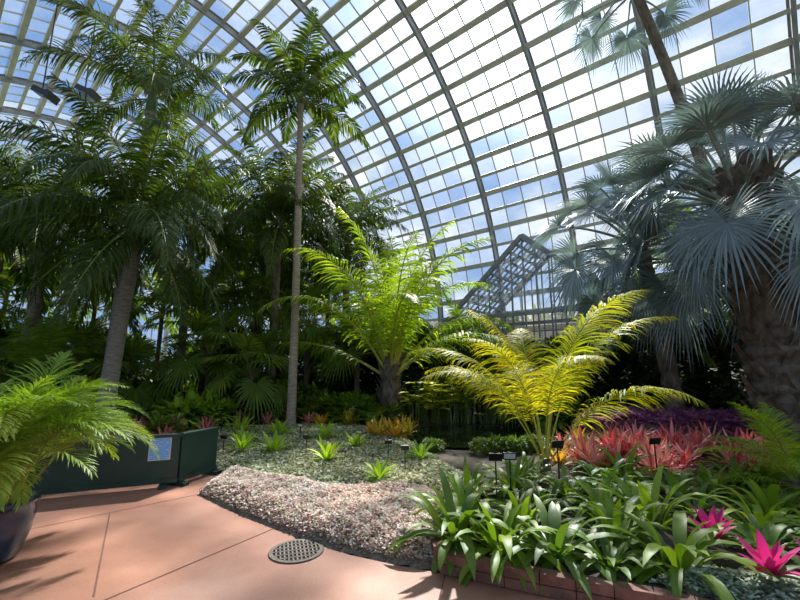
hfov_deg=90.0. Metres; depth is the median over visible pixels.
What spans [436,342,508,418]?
plant
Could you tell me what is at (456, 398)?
plants
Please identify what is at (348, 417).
bromeliad
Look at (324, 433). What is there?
fern
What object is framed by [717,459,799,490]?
bromeliad
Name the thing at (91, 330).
fan palm
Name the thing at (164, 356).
plant
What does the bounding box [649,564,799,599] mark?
groundcover
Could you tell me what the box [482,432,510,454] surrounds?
plant
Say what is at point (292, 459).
groundcover
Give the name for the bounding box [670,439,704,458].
bromeliad
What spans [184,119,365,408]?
palm
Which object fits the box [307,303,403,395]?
fan palm
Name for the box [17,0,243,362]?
royal palm
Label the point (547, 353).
fan palm
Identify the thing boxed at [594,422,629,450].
bromeliad
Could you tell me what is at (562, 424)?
plant
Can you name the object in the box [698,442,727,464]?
clump
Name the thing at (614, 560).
clump
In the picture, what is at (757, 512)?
clump
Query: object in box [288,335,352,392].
plant
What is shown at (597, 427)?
bromeliad
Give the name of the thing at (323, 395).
plant
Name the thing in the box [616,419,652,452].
bromeliad
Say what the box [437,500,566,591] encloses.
clump
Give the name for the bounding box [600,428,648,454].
bromeliad
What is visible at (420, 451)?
bromeliad
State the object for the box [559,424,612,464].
bromeliad
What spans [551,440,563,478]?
plant label
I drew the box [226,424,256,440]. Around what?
fern
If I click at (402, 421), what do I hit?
bromeliad
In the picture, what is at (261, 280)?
fan palm
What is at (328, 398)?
plant
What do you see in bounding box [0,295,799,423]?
hedge
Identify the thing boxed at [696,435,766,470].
bromeliad
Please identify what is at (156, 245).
royal palm
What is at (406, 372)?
plant
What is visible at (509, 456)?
plant label
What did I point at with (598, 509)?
clump
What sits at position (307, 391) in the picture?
plant
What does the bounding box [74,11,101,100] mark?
floodlight
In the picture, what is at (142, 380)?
plant
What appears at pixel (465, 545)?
clump
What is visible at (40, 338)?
palm
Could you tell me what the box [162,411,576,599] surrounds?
floor
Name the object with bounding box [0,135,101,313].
palm
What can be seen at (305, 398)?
plant
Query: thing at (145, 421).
bromeliad
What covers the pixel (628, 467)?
bromeliad
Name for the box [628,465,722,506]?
clump
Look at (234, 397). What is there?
plant
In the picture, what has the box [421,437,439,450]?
plant
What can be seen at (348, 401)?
plant
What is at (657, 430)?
bromeliad
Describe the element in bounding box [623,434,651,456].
bromeliad
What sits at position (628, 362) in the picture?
plant
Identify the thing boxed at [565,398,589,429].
plant
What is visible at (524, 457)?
clump
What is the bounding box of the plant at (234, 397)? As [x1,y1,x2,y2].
[217,390,273,424]
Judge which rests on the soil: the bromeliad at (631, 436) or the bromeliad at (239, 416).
the bromeliad at (631, 436)
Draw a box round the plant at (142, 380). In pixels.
[120,378,165,407]
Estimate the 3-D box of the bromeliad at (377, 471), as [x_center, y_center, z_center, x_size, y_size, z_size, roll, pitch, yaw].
[-0.327,2.410,5.660,0.664,0.347,0.578,-1,-10,4]
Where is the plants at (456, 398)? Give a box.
[399,380,516,424]
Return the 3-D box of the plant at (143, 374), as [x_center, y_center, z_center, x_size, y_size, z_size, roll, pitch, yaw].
[-11.955,2.818,16.187,3.836,3.802,3.803,1,-10,-5]
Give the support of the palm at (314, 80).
on the floor
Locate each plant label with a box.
[220,435,226,453]
[303,435,309,453]
[356,430,361,443]
[385,440,391,458]
[401,445,408,467]
[489,453,501,495]
[503,452,516,490]
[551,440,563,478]
[649,438,660,471]
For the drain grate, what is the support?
on the path
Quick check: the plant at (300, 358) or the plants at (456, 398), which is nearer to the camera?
the plants at (456, 398)
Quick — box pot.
[0,488,41,563]
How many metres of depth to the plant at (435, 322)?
26.19 m
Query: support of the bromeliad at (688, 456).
on the soil
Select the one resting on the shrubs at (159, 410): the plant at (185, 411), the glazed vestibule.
the plant at (185, 411)
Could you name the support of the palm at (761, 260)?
on the soil
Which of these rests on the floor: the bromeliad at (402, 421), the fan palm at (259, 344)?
the fan palm at (259, 344)
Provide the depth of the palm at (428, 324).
16.18 m
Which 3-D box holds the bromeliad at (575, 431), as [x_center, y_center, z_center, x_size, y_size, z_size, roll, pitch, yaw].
[3.611,2.736,8.111,0.585,0.428,0.689,3,-10,-16]
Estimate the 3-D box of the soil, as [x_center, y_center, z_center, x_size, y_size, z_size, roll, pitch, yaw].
[4.992,2.430,4.915,7.516,0.140,7.893,-7,-12,33]
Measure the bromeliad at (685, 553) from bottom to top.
0.743 m
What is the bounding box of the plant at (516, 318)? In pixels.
[477,310,537,377]
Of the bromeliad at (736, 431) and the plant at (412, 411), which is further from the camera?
the plant at (412, 411)
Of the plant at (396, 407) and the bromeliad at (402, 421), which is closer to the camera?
the bromeliad at (402, 421)
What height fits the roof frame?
16.131 m
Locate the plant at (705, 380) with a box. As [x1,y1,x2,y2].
[677,313,753,410]
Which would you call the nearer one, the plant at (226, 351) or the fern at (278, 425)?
the fern at (278, 425)
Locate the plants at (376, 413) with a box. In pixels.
[142,400,693,447]
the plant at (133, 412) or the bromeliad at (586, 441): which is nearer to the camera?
the bromeliad at (586, 441)
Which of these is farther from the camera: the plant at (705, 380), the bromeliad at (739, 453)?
the plant at (705, 380)
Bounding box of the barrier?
[3,426,220,494]
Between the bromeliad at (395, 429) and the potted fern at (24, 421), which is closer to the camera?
the potted fern at (24, 421)
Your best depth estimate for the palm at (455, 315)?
14.84 m
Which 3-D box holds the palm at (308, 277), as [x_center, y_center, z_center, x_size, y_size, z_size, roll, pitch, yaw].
[-3.501,1.064,18.963,5.971,7.791,5.867,8,-13,-37]
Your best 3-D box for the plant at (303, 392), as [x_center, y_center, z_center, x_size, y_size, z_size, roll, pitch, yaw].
[-3.416,3.400,13.188,1.864,1.348,1.981,2,-10,-11]
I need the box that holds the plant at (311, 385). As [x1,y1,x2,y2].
[300,380,322,390]
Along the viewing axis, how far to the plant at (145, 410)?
10.28 m
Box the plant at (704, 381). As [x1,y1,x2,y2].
[593,314,740,408]
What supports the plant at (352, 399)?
on the shrubs at (159, 410)
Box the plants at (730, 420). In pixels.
[568,403,756,446]
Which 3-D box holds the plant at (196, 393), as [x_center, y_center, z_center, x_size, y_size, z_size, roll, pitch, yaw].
[-6.074,3.279,11.638,1.560,1.312,1.616,2,-10,-9]
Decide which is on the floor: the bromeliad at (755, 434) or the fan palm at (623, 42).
the fan palm at (623, 42)
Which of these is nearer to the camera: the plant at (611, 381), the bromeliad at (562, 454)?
the bromeliad at (562, 454)
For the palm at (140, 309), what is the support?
on the floor
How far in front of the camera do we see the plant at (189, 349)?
19.16 m
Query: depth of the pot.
3.40 m
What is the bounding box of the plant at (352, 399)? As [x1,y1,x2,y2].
[325,390,385,424]
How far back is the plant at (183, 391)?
13.07 m
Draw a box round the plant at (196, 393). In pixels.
[171,390,216,418]
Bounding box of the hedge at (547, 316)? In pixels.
[286,299,745,390]
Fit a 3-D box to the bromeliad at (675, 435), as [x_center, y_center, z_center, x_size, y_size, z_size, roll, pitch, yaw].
[4.832,2.432,7.062,0.712,0.541,0.667,-5,-11,24]
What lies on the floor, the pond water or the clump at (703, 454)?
the pond water
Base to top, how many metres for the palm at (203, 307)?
6.315 m
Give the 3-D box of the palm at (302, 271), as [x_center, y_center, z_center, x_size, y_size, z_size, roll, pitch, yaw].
[-6.008,0.797,19.588,5.727,8.532,5.935,3,-10,-15]
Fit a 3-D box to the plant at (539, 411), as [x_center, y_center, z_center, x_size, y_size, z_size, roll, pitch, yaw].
[3.990,3.386,11.476,1.038,0.689,1.018,2,-10,-14]
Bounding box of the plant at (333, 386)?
[330,335,378,407]
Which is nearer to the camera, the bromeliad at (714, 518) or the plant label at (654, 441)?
the bromeliad at (714, 518)
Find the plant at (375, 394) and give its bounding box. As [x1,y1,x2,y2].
[361,388,379,401]
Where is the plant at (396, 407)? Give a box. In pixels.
[379,401,407,424]
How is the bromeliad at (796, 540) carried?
on the soil
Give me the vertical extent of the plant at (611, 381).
3.039 m
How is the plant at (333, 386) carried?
on the hedge at (705, 380)
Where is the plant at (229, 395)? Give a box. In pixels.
[215,391,245,410]
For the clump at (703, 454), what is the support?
on the soil
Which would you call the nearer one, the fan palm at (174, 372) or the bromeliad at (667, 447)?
the bromeliad at (667, 447)
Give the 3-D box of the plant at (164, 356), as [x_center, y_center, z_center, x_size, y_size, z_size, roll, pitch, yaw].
[-12.917,3.199,18.704,3.946,3.945,3.980,-10,-14,43]
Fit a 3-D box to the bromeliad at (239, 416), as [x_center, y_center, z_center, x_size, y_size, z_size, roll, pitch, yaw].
[-4.429,3.221,11.020,0.702,0.536,0.661,0,-10,-2]
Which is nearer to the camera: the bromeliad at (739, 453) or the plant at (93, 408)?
the bromeliad at (739, 453)
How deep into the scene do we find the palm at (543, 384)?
5.58 m
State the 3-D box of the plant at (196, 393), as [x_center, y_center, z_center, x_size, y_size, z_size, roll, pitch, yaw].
[-6.497,3.280,11.921,1.767,1.172,1.733,0,-10,2]
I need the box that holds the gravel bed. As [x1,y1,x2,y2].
[198,465,445,568]
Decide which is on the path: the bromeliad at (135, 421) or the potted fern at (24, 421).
the potted fern at (24, 421)
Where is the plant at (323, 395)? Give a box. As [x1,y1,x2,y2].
[315,390,337,421]
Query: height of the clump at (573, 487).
0.520 m
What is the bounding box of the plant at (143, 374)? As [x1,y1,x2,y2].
[67,326,154,383]
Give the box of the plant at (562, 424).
[525,382,600,430]
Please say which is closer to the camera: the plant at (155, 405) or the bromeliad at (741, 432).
the bromeliad at (741, 432)
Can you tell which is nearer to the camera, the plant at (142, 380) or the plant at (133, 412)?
the plant at (133, 412)
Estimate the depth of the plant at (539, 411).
11.32 m
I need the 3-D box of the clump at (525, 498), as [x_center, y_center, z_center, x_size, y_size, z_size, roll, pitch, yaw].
[1.137,2.068,3.728,0.942,0.688,1.014,-1,-10,4]
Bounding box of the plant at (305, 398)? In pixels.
[296,393,328,423]
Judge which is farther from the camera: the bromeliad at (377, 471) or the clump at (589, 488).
the bromeliad at (377, 471)
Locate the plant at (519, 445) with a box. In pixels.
[507,434,529,453]
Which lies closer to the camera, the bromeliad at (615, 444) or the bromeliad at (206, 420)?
the bromeliad at (615, 444)
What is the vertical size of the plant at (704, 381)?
4.014 m
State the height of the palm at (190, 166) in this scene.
11.107 m
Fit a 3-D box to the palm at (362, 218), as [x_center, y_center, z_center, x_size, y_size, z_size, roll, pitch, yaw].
[-2.143,-0.458,17.810,5.755,10.387,5.480,-6,-12,31]
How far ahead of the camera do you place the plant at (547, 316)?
21.16 m
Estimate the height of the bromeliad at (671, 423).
0.625 m
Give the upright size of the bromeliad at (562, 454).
0.401 m
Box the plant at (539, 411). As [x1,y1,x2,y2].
[508,397,561,427]
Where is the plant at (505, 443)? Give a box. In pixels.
[496,435,519,453]
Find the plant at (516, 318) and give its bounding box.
[497,303,565,380]
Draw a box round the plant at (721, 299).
[678,299,743,386]
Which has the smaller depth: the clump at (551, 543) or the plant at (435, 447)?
the clump at (551, 543)
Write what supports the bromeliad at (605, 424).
on the soil
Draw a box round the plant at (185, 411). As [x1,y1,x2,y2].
[146,388,214,430]
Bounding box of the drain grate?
[268,539,323,563]
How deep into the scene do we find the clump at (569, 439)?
7.13 m
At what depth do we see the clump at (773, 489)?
4.08 m
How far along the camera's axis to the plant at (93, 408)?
9.08 m
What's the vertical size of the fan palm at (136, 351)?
2.802 m
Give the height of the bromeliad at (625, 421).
0.448 m
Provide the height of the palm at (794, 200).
6.765 m
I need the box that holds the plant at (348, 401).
[332,397,374,424]
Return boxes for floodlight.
[30,1,60,105]
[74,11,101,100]
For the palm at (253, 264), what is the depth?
17.51 m
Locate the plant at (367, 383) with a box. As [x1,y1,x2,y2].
[313,336,380,407]
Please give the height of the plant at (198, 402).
1.413 m
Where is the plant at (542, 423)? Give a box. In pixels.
[531,420,558,434]
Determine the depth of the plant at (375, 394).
15.67 m
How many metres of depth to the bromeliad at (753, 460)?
5.68 m
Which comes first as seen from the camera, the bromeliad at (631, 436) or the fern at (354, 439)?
the bromeliad at (631, 436)
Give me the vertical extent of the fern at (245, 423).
0.461 m
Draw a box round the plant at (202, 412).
[182,409,214,431]
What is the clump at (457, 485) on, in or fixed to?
on the soil
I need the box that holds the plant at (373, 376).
[371,327,446,407]
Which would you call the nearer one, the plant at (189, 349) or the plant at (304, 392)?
the plant at (304, 392)
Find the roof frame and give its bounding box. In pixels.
[0,0,799,395]
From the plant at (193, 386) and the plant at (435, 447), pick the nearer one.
the plant at (435, 447)
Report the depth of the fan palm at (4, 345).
10.65 m
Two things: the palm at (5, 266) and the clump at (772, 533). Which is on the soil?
the clump at (772, 533)
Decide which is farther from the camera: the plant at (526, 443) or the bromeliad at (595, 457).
the plant at (526, 443)
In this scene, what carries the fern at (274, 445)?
on the groundcover at (292, 459)
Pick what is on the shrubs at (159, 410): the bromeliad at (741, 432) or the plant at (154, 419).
the plant at (154, 419)
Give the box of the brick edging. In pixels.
[431,537,709,599]
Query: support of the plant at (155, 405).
on the shrubs at (159, 410)
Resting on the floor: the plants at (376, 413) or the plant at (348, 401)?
the plants at (376, 413)
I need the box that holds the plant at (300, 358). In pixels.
[276,332,332,384]
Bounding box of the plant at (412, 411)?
[400,403,414,417]
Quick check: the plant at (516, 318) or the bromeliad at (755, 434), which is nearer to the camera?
the bromeliad at (755, 434)
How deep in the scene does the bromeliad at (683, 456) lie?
5.81 m
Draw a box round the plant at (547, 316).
[530,303,601,342]
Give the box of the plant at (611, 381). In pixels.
[525,333,619,422]
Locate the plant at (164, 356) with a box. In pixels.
[151,338,200,382]
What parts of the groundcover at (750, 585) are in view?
stem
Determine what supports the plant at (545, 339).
on the hedge at (705, 380)
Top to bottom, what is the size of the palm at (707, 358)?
4.848 m
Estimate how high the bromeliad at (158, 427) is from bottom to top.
0.494 m
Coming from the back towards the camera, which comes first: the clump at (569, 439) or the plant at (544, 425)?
the plant at (544, 425)
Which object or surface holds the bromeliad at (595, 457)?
on the soil
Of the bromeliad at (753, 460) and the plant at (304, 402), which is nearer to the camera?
the bromeliad at (753, 460)
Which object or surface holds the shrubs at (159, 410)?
on the floor
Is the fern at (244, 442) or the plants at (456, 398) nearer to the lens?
the fern at (244, 442)
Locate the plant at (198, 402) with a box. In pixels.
[185,388,243,428]
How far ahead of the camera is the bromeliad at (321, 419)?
11.15 m
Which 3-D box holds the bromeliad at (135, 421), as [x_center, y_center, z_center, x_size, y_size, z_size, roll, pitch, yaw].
[-5.890,2.807,8.813,0.734,0.595,0.779,9,-13,-41]
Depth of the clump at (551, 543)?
3.14 m
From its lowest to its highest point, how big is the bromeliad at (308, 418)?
0.388 m
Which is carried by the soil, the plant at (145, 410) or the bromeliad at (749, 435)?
the bromeliad at (749, 435)
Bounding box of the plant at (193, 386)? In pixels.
[180,377,197,392]
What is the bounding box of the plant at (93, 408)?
[64,408,117,437]
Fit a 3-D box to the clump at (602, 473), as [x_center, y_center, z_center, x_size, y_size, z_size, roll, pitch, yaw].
[2.670,2.321,5.089,0.983,0.558,0.968,8,-13,-37]
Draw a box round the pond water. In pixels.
[403,425,535,447]
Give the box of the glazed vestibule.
[443,233,652,401]
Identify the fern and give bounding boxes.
[0,351,160,563]
[224,431,256,451]
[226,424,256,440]
[227,416,254,432]
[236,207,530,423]
[255,429,294,451]
[266,418,294,433]
[309,435,343,459]
[310,420,337,438]
[340,432,369,446]
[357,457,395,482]
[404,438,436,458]
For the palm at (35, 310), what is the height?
9.648 m
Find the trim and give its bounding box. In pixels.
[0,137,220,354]
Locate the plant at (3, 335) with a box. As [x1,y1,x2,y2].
[0,312,55,380]
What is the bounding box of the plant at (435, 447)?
[428,438,445,451]
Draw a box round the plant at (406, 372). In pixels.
[394,319,461,416]
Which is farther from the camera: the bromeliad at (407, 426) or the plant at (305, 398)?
the plant at (305, 398)
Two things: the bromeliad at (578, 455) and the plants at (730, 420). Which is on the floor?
the plants at (730, 420)
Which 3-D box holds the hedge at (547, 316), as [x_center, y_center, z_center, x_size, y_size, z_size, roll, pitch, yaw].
[7.191,3.298,23.111,49.416,5.777,6.022,-8,-13,39]
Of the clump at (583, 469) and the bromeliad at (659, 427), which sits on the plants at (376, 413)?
the bromeliad at (659, 427)
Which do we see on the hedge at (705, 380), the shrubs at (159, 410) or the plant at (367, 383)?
the plant at (367, 383)
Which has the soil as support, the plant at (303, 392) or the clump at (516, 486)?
the clump at (516, 486)
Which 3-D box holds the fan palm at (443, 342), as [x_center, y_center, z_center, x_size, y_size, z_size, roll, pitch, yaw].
[1.539,2.801,15.589,3.312,3.197,3.473,0,-10,0]
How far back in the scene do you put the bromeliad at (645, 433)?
6.25 m
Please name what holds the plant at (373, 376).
on the hedge at (705, 380)
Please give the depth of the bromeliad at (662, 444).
6.32 m
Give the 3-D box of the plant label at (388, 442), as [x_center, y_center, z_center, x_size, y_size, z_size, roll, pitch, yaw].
[-0.198,2.547,6.748,0.120,0.366,0.040,2,-10,-9]
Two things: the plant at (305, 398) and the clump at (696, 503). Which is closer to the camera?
the clump at (696, 503)
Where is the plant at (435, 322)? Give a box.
[427,318,451,328]
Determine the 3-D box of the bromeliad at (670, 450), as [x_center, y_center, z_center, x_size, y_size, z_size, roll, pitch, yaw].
[3.759,2.294,5.826,0.721,0.454,0.729,-8,-13,39]
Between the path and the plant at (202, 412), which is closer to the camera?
the path
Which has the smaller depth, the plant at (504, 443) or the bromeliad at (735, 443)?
the bromeliad at (735, 443)
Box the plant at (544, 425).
[538,424,560,438]
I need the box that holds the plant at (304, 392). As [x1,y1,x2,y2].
[274,387,311,419]
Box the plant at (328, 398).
[318,391,364,423]
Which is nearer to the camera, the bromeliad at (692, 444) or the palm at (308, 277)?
the bromeliad at (692, 444)
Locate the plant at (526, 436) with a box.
[525,433,549,448]
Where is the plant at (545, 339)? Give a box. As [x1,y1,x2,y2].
[485,334,550,423]
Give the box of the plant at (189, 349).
[183,336,243,391]
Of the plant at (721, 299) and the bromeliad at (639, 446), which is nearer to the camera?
the bromeliad at (639, 446)
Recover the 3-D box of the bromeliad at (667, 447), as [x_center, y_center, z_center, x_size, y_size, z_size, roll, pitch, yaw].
[3.812,2.246,5.789,0.607,0.524,0.642,-4,-11,22]
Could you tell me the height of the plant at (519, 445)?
0.423 m
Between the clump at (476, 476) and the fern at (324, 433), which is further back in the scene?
the fern at (324, 433)
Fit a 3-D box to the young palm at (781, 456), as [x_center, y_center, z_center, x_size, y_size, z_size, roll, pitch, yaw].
[4.580,1.774,4.613,1.958,1.220,2.064,-9,-13,42]
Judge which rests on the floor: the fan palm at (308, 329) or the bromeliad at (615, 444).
the fan palm at (308, 329)
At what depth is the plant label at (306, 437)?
7.26 m
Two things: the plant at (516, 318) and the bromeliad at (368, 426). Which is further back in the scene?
the plant at (516, 318)
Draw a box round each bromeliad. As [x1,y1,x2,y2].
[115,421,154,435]
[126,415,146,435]
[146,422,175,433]
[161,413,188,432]
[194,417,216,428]
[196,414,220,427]
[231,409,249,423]
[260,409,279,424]
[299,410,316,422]
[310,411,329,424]
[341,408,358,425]
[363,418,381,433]
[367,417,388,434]
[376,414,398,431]
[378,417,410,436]
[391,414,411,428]
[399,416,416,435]
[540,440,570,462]
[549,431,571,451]
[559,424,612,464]
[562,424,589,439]
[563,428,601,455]
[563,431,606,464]
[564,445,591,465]
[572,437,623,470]
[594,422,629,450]
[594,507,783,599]
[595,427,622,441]
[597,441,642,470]
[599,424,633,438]
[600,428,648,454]
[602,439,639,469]
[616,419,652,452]
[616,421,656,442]
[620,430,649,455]
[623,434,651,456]
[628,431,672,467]
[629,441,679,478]
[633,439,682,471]
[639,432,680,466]
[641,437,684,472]
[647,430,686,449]
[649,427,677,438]
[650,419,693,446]
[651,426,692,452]
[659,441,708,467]
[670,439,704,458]
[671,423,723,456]
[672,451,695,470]
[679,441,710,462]
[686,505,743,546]
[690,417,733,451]
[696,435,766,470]
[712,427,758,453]
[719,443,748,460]
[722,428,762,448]
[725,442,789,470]
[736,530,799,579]
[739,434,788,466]
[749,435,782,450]
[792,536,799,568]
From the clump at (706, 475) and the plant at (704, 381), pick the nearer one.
the clump at (706, 475)
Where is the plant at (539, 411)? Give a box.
[524,408,552,428]
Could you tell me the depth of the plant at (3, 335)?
14.95 m
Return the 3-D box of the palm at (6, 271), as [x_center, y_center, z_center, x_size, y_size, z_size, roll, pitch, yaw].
[-15.222,0.834,13.490,5.964,6.343,5.746,8,-13,-38]
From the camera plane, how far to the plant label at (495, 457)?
4.67 m
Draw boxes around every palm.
[0,71,270,420]
[0,107,182,372]
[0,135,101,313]
[0,247,90,316]
[0,269,46,344]
[0,293,130,402]
[0,316,121,412]
[0,345,18,395]
[16,250,157,375]
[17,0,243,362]
[62,334,174,419]
[84,228,233,381]
[106,247,284,392]
[122,140,263,391]
[144,308,262,400]
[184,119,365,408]
[185,191,321,360]
[191,326,288,425]
[212,268,301,338]
[224,224,338,374]
[225,6,370,424]
[266,237,372,344]
[274,283,344,386]
[288,175,414,390]
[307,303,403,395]
[323,264,441,360]
[403,332,476,404]
[407,290,708,475]
[409,295,509,411]
[485,338,581,432]
[523,137,731,410]
[550,0,723,249]
[570,259,735,377]
[598,62,799,448]
[617,163,796,398]
[696,401,799,513]
[709,200,799,317]
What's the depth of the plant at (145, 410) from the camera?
10.21 m
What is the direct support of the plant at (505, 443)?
on the shrubs at (159, 410)
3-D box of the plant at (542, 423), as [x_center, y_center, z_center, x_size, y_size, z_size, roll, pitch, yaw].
[3.589,3.216,9.927,0.652,0.524,0.671,0,-10,2]
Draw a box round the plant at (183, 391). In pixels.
[160,387,193,398]
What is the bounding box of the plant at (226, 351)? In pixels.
[194,323,288,388]
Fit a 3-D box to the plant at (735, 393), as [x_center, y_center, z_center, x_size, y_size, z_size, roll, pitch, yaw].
[9.698,3.032,10.958,1.891,1.287,1.779,-4,-11,21]
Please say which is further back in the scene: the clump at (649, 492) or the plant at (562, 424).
the plant at (562, 424)
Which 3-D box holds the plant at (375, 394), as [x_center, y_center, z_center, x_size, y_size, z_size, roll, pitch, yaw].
[-1.080,4.080,16.029,1.524,1.226,1.568,-4,-11,22]
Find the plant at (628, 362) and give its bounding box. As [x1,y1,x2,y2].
[586,337,661,406]
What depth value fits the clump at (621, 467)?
5.50 m
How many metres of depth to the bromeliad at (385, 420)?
9.88 m
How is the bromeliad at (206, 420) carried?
on the floor
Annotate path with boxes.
[0,474,560,599]
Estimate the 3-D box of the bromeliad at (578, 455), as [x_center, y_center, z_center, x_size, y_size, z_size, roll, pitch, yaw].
[2.751,2.404,6.248,0.539,0.317,0.512,4,-11,-22]
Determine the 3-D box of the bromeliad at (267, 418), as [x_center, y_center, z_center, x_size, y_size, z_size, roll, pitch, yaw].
[-3.724,3.258,11.187,0.638,0.517,0.678,-6,-11,29]
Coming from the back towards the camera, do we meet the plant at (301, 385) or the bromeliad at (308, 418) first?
the plant at (301, 385)
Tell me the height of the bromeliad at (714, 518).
0.270 m
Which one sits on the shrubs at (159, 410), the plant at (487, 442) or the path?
the plant at (487, 442)
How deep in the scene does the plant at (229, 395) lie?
12.67 m
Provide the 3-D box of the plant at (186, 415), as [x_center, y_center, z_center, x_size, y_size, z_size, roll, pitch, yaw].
[-5.945,3.266,10.764,0.932,0.845,1.002,-1,-10,7]
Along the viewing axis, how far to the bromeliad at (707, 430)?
7.13 m
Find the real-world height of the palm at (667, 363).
7.337 m
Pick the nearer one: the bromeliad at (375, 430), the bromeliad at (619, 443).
the bromeliad at (619, 443)
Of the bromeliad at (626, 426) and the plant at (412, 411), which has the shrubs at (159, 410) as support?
the plant at (412, 411)
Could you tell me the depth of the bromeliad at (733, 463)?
5.30 m
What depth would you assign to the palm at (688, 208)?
11.35 m
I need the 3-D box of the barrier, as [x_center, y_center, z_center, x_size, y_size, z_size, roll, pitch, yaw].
[-4.122,2.211,5.338,3.309,0.720,0.695,7,-12,-33]
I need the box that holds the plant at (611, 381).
[546,333,629,405]
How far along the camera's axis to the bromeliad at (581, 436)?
6.05 m
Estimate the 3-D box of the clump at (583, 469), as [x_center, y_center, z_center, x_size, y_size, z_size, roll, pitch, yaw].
[2.889,2.526,6.026,0.718,0.454,0.724,5,-11,-25]
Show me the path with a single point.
(145, 542)
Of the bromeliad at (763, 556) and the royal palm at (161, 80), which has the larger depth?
the royal palm at (161, 80)
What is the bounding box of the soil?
[444,446,799,599]
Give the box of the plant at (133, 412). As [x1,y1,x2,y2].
[117,403,137,427]
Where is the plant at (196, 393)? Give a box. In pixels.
[155,390,199,411]
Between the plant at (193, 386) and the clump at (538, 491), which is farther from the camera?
the plant at (193, 386)
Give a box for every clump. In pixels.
[384,465,521,580]
[400,471,506,530]
[435,456,508,508]
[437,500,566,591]
[463,452,558,500]
[482,488,571,537]
[492,451,561,489]
[500,493,633,599]
[504,474,589,521]
[527,462,612,505]
[544,436,575,456]
[558,520,667,586]
[559,470,654,519]
[561,493,671,551]
[567,457,638,494]
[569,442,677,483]
[569,458,603,472]
[583,463,721,532]
[587,472,663,504]
[600,452,650,478]
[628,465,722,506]
[658,481,738,520]
[672,459,753,503]
[680,439,720,459]
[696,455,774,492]
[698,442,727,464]
[701,451,750,476]
[705,489,799,542]
[706,510,799,564]
[708,464,799,521]
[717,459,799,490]
[773,515,799,538]
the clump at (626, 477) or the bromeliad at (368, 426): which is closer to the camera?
the clump at (626, 477)
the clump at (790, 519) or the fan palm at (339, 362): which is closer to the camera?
the clump at (790, 519)
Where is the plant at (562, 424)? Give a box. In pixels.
[536,394,582,432]
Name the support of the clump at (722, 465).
on the soil
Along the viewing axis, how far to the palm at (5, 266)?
17.25 m
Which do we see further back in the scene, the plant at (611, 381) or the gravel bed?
the plant at (611, 381)
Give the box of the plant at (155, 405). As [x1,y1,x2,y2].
[144,397,179,420]
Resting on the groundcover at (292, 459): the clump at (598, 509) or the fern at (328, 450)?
the fern at (328, 450)
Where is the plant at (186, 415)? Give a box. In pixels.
[169,407,189,430]
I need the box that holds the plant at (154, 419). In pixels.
[140,410,185,434]
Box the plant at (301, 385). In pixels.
[261,377,306,406]
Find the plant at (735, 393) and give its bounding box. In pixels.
[721,390,746,405]
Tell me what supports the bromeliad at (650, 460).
on the soil
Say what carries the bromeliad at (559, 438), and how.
on the soil
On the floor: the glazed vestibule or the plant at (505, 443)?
the glazed vestibule
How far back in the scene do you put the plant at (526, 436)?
8.24 m
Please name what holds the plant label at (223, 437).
on the groundcover at (292, 459)
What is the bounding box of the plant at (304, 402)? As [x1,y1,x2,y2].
[284,398,322,422]
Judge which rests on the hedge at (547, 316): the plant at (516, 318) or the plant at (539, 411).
the plant at (516, 318)
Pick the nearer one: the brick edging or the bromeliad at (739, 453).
the brick edging
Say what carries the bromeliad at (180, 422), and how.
on the shrubs at (159, 410)
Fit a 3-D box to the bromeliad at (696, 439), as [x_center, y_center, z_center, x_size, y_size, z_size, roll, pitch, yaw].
[5.033,2.370,6.871,0.927,0.522,0.834,-8,-13,37]
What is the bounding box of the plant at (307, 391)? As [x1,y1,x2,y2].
[300,384,333,406]
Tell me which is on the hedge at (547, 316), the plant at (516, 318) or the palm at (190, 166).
the plant at (516, 318)
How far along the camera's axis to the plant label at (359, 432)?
7.85 m
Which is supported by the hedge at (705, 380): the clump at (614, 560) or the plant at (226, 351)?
the plant at (226, 351)
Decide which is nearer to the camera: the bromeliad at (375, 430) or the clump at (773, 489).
the clump at (773, 489)
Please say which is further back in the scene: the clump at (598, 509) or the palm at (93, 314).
the palm at (93, 314)
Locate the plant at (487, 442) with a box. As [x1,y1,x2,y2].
[469,436,494,455]
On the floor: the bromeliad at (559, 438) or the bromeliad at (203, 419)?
the bromeliad at (203, 419)
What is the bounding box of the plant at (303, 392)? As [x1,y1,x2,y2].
[269,385,323,419]
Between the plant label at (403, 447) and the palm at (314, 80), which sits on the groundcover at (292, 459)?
the plant label at (403, 447)
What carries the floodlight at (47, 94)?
hanging from the roof frame
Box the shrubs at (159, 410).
[0,376,754,455]
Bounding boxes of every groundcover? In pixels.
[216,423,463,492]
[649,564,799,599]
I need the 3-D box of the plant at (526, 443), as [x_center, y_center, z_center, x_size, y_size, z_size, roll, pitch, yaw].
[2.614,2.933,8.167,0.522,0.346,0.512,8,-12,-37]
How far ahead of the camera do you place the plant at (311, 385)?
15.32 m

